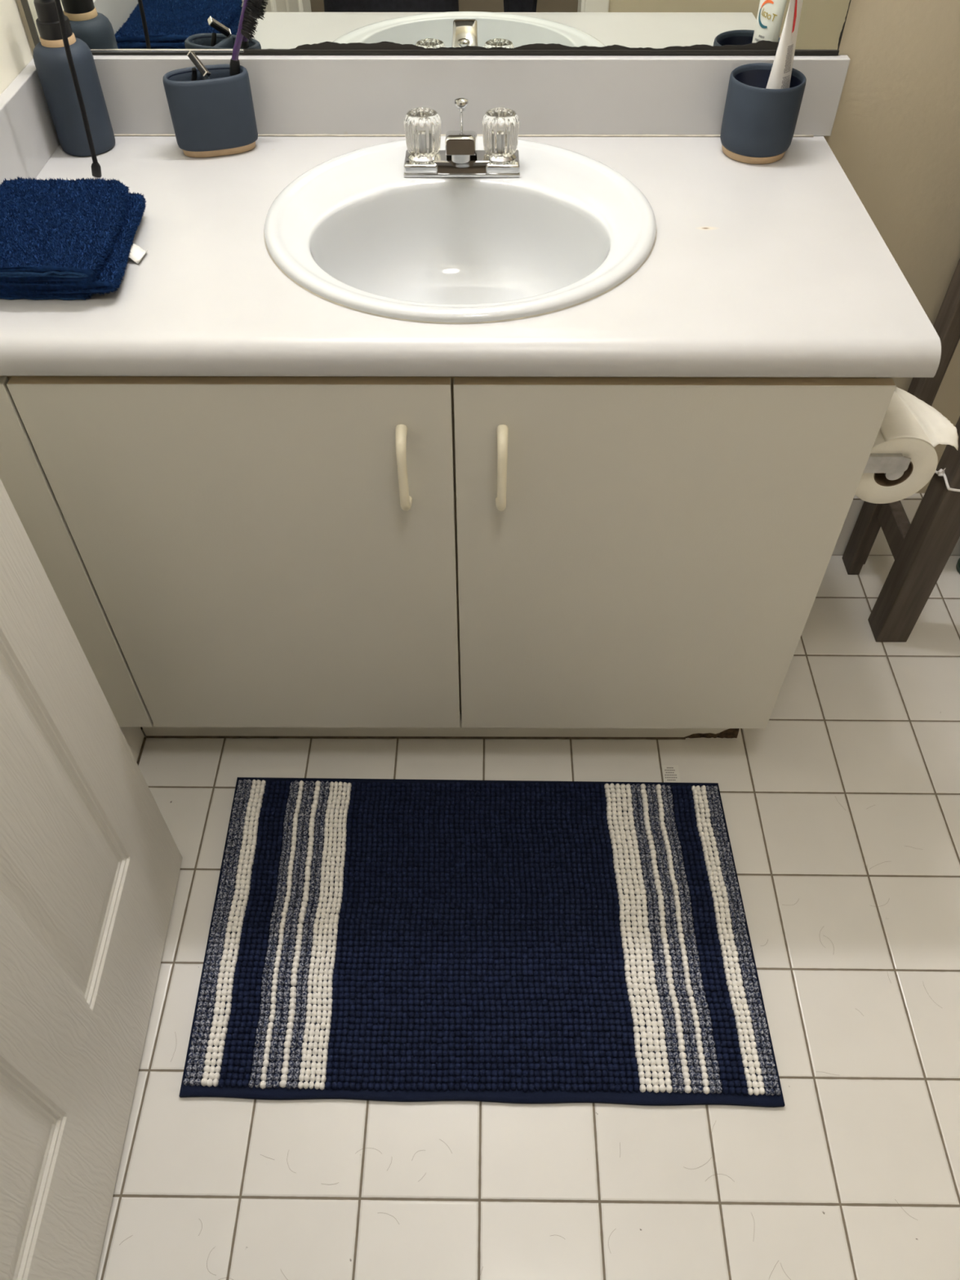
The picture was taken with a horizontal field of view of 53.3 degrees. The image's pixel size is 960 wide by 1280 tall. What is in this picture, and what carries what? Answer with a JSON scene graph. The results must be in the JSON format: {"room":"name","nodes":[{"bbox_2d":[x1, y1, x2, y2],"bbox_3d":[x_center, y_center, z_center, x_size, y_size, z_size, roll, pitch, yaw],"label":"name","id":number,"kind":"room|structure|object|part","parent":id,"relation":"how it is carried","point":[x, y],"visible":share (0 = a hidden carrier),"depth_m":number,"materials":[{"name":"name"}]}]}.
{"room":"bathroom","nodes":[
{"label":"bathroom","id":0,"kind":"room"},
{"bbox_2d":[0,0,33,94],"bbox_3d":[-0.681,-0.379,0.654,0.120,2.410,1.532,0,49,0],"label":"wall","id":1,"kind":"structure","parent":0,"point":[15,50],"depth_m":1.26,"materials":[{"name":"beige paint"}]},
{"bbox_2d":[54,0,102,179],"bbox_3d":[-0.555,-0.781,1.127,0.128,0.451,0.033,8,49,7],"label":"charging cable","id":2,"kind":"object","parent":1,"relation":"hanging from","point":[95,166],"visible":0.97,"depth_m":1.20,"materials":[{"name":"black plastic"}]},
{"bbox_2d":[120,726,144,762],"bbox_3d":[-0.611,0.514,1.317,0.022,0.136,1.024,0,49,0],"label":"baseboard","id":3,"kind":"structure","parent":1,"relation":"attached to","point":[134,736],"depth_m":1.65,"materials":[{"name":"white paint"}]},
{"bbox_2d":[137,737,146,765],"bbox_3d":[-0.597,0.333,1.564,0.003,0.003,0.422,0,49,0],"label":"trim","id":4,"kind":"structure","parent":1,"relation":"attached to","point":[144,738],"depth_m":1.68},
{"bbox_2d":[16,0,959,493],"bbox_3d":[0.439,-0.997,1.196,2.414,2.410,0.120,0,49,0],"label":"wall","id":5,"kind":"structure","parent":0,"point":[895,136],"depth_m":1.40,"materials":[{"name":"beige paint"}]},
{"bbox_2d":[20,0,851,55],"bbox_3d":[-0.059,-1.139,0.940,1.103,1.006,0.007,0,49,0],"label":"mirror","id":6,"kind":"object","parent":5,"relation":"attached to","point":[108,27],"visible":0.92,"depth_m":1.29,"materials":[{"name":"white mirror"}]},
{"bbox_2d":[92,54,850,136],"bbox_3d":[-0.046,-0.769,1.353,1.107,0.100,0.018,0,49,0],"label":"backsplash","id":7,"kind":"structure","parent":5,"relation":"attached to","point":[291,94],"depth_m":1.34,"materials":[{"name":"white laminate"}]},
{"bbox_2d":[831,493,959,555],"bbox_3d":[0.983,-0.235,1.960,1.028,0.156,0.016,0,49,0],"label":"baseboard","id":8,"kind":"structure","parent":5,"relation":"attached to","point":[911,504],"depth_m":1.96,"materials":[{"name":"tile"}]},
{"bbox_2d":[95,555,959,1279],"bbox_3d":[0.435,0.849,1.154,2.714,0.060,3.112,0,49,0],"label":"floor","id":9,"kind":"structure","parent":0,"point":[858,722],"depth_m":1.30,"materials":[{"name":"tile"}]},
{"bbox_2d":[0,375,896,739],"bbox_3d":[-0.077,-0.229,1.528,1.082,0.797,0.597,0,49,0],"label":"vanity cabinet","id":10,"kind":"object","parent":9,"relation":"on","point":[225,557],"visible":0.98,"depth_m":1.25,"materials":[{"name":"beige laminate"}]},
{"bbox_3d":[-0.575,-0.078,1.312,0.088,0.646,0.016,0,49,0],"label":"filler panel","id":11,"kind":"part","parent":10,"relation":"part of","materials":[{"name":"beige plastic"}]},
{"bbox_3d":[-0.280,-0.077,1.311,0.495,0.646,0.016,0,49,0],"label":"door","id":12,"kind":"part","parent":10,"relation":"part of","materials":[{"name":"beige plastic"}]},
{"bbox_3d":[-0.091,-0.198,1.135,0.014,0.119,0.032,0,49,0],"label":"handle","id":13,"kind":"part","parent":10,"relation":"part of","materials":[{"name":"beige plastic"}]},
{"bbox_2d":[0,54,941,377],"bbox_3d":[-0.056,-0.548,1.183,1.125,0.138,0.575,0,49,0],"label":"countertop","id":14,"kind":"structure","parent":10,"relation":"on","point":[780,268],"depth_m":1.18,"materials":[{"name":"white laminate"}]},
{"bbox_2d":[0,176,147,300],"bbox_3d":[-0.498,-0.478,1.129,0.198,0.051,0.228,0,49,0],"label":"towel","id":15,"kind":"object","parent":14,"relation":"on","point":[70,239],"visible":1,"depth_m":1.09,"materials":[{"name":"blue fabric"}]},
{"bbox_2d":[32,0,115,156],"bbox_3d":[-0.553,-0.772,1.275,0.081,0.220,0.081,0,49,0],"label":"soap dispenser","id":16,"kind":"object","parent":14,"relation":"on","point":[50,58],"visible":0.93,"depth_m":1.28,"materials":[{"name":"blue ceramic"}]},
{"bbox_2d":[162,64,257,157],"bbox_3d":[-0.368,-0.726,1.315,0.113,0.098,0.061,-13,50,-11],"label":"toothbrush holder","id":17,"kind":"object","parent":14,"relation":"on","point":[213,115],"visible":0.98,"depth_m":1.29,"materials":[{"name":"blue ceramic"}]},
{"bbox_2d":[186,50,210,80],"bbox_3d":[-0.377,-0.737,1.290,0.045,0.103,0.017,22,52,18],"label":"razor","id":18,"kind":"object","parent":17,"relation":"in","point":[191,55],"visible":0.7,"depth_m":1.26,"materials":[{"name":"silver plastic"}]},
{"bbox_3d":[-0.387,-0.734,1.300,0.023,0.083,0.009,9,49,8],"label":"handle","id":19,"kind":"part","parent":18,"relation":"part of","materials":[{"name":"black plastic"}]},
{"bbox_2d":[229,0,262,75],"bbox_3d":[-0.313,-0.780,1.286,0.071,0.168,0.020,0,49,0],"label":"hairbrush","id":20,"kind":"object","parent":17,"relation":"in","point":[248,18],"visible":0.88,"depth_m":1.26,"materials":[{"name":"purple plastic"}]},
{"bbox_3d":[-0.320,-0.783,1.288,0.056,0.168,0.015,-8,49,-7],"label":"brush handle","id":21,"kind":"part","parent":20,"relation":"part of","materials":[{"name":"purple plastic"}]},
{"bbox_2d":[263,135,656,324],"bbox_3d":[-0.025,-0.487,1.262,0.493,0.158,0.493,0,49,0],"label":"sink","id":22,"kind":"object","parent":14,"relation":"in","point":[353,232],"visible":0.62,"depth_m":1.27,"materials":[{"name":"white ceramic"}]},
{"bbox_2d":[404,97,519,177],"bbox_3d":[-0.024,-0.643,1.247,0.155,0.079,0.126,0,49,0],"label":"faucet","id":23,"kind":"object","parent":22,"relation":"on","point":[461,157],"visible":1,"depth_m":1.26,"materials":[{"name":"silver metal"}]},
{"bbox_3d":[-0.076,-0.671,1.267,0.049,0.052,0.049,0,49,0],"label":"knob","id":24,"kind":"part","parent":23,"relation":"part of","materials":[{"name":"clear plastic"}]},
{"bbox_3d":[-0.024,-0.637,1.242,0.041,0.066,0.111,0,49,0],"label":"spout","id":25,"kind":"part","parent":23,"relation":"part of","materials":[{"name":"silver metal"}]},
{"bbox_3d":[-0.025,-0.690,1.275,0.019,0.059,0.019,0,49,0],"label":"lift rod","id":26,"kind":"part","parent":23,"relation":"part of","materials":[{"name":"silver metal"}]},
{"bbox_3d":[0.027,-0.671,1.267,0.049,0.052,0.049,0,49,0],"label":"knob","id":27,"kind":"part","parent":23,"relation":"part of","materials":[{"name":"clear plastic"}]},
{"bbox_2d":[720,62,806,164],"bbox_3d":[0.385,-0.720,1.311,0.100,0.097,0.100,0,49,0],"label":"tumbler","id":28,"kind":"object","parent":14,"relation":"on","point":[758,124],"visible":0.96,"depth_m":1.29,"materials":[{"name":"blue ceramic"}]},
{"bbox_2d":[765,0,803,88],"bbox_3d":[0.404,-0.766,1.275,0.036,0.184,0.036,-9,49,-8],"label":"toothpaste tube","id":29,"kind":"object","parent":28,"relation":"in","point":[780,77],"visible":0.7,"depth_m":1.25,"materials":[{"name":"white plastic"}]},
{"bbox_2d":[781,44,793,88],"bbox_3d":[0.408,-0.752,1.271,0.007,0.067,0.015,35,57,27],"label":"print","id":30,"kind":"object","parent":29,"relation":"attached to","point":[787,50],"depth_m":1.26,"materials":[{"name":"grey"}]},
{"bbox_3d":[0.026,-0.197,1.135,0.014,0.119,0.032,0,49,0],"label":"handle","id":31,"kind":"part","parent":10,"relation":"part of","materials":[{"name":"beige plastic"}]},
{"bbox_3d":[0.217,-0.076,1.310,0.492,0.646,0.016,0,49,0],"label":"door","id":32,"kind":"part","parent":10,"relation":"part of","materials":[{"name":"beige plastic"}]},
{"bbox_3d":[-0.077,-0.293,1.492,1.080,0.658,0.548,0,49,0],"label":"panel","id":33,"kind":"part","parent":10,"relation":"part of","materials":[{"name":"beige plastic"}]},
{"bbox_2d":[862,453,911,479],"bbox_3d":[0.501,-0.245,1.264,0.078,0.091,0.118,0,49,0],"label":"paper holder","id":34,"kind":"object","parent":10,"relation":"attached to","point":[894,466],"visible":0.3,"depth_m":1.20,"materials":[{"name":"silver metal"}]},
{"bbox_2d":[854,386,958,503],"bbox_3d":[0.537,-0.255,1.252,0.125,0.113,0.103,0,49,0],"label":"toilet paper roll","id":35,"kind":"object","parent":34,"relation":"on","point":[911,428],"visible":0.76,"depth_m":1.21,"materials":[{"name":"white paper"}]},
{"bbox_2d":[178,764,785,1107],"bbox_3d":[-0.002,0.424,1.472,0.837,0.020,0.578,1,49,1],"label":"bath mat","id":36,"kind":"object","parent":9,"relation":"on","point":[375,940],"visible":1,"depth_m":1.43,"materials":[{"name":"blue fabric"}]},
{"bbox_2d":[664,767,676,780],"bbox_3d":[0.329,0.231,1.652,0.020,0.001,0.027,1,49,1],"label":"print","id":37,"kind":"object","parent":36,"relation":"on","point":[670,773],"depth_m":1.65,"materials":[{"name":"grey"}]},
{"bbox_2d":[841,258,959,642],"bbox_3d":[1.073,-0.617,1.321,0.627,1.620,0.236,0,49,0],"label":"wooden stand","id":38,"kind":"object","parent":9,"relation":"on","point":[921,549],"visible":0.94,"depth_m":1.70,"materials":[{"name":"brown wood"}]},
{"bbox_3d":[0.783,-0.209,1.795,0.025,0.054,0.124,0,49,0],"label":"rail","id":39,"kind":"part","parent":38,"relation":"part of","materials":[{"name":"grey wood"}]},
{"bbox_3d":[0.797,-0.552,1.264,0.060,1.620,0.060,0,49,0],"label":"leg","id":40,"kind":"part","parent":38,"relation":"part of","materials":[{"name":"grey wood"}]},
{"bbox_2d":[934,468,959,492],"bbox_3d":[0.795,-0.275,1.579,0.078,0.034,0.074,0,49,0],"label":"cord","id":41,"kind":"object","parent":38,"relation":"attached to","point":[941,472],"visible":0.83,"depth_m":1.56,"materials":[{"name":"white plastic"}]},
{"bbox_2d":[955,557,959,573],"bbox_3d":[1.021,-0.178,1.944,0.078,0.104,0.078,0,49,0],"label":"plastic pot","id":42,"kind":"object","parent":9,"relation":"on","point":[957,566],"visible":1,"depth_m":1.98,"materials":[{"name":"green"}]},
{"bbox_3d":[0.434,0.241,0.111,2.354,2.410,0.110,0,49,0],"label":"wall","id":43,"kind":"structure","parent":0,"visible":0},
{"bbox_2d":[0,478,182,1279],"bbox_3d":[-0.455,-0.031,0.519,0.101,2.030,0.768,-1,49,-1],"label":"door","id":44,"kind":"structure","parent":43,"relation":"in","point":[91,862],"depth_m":1.08,"materials":[{"name":"white"}]}
]}

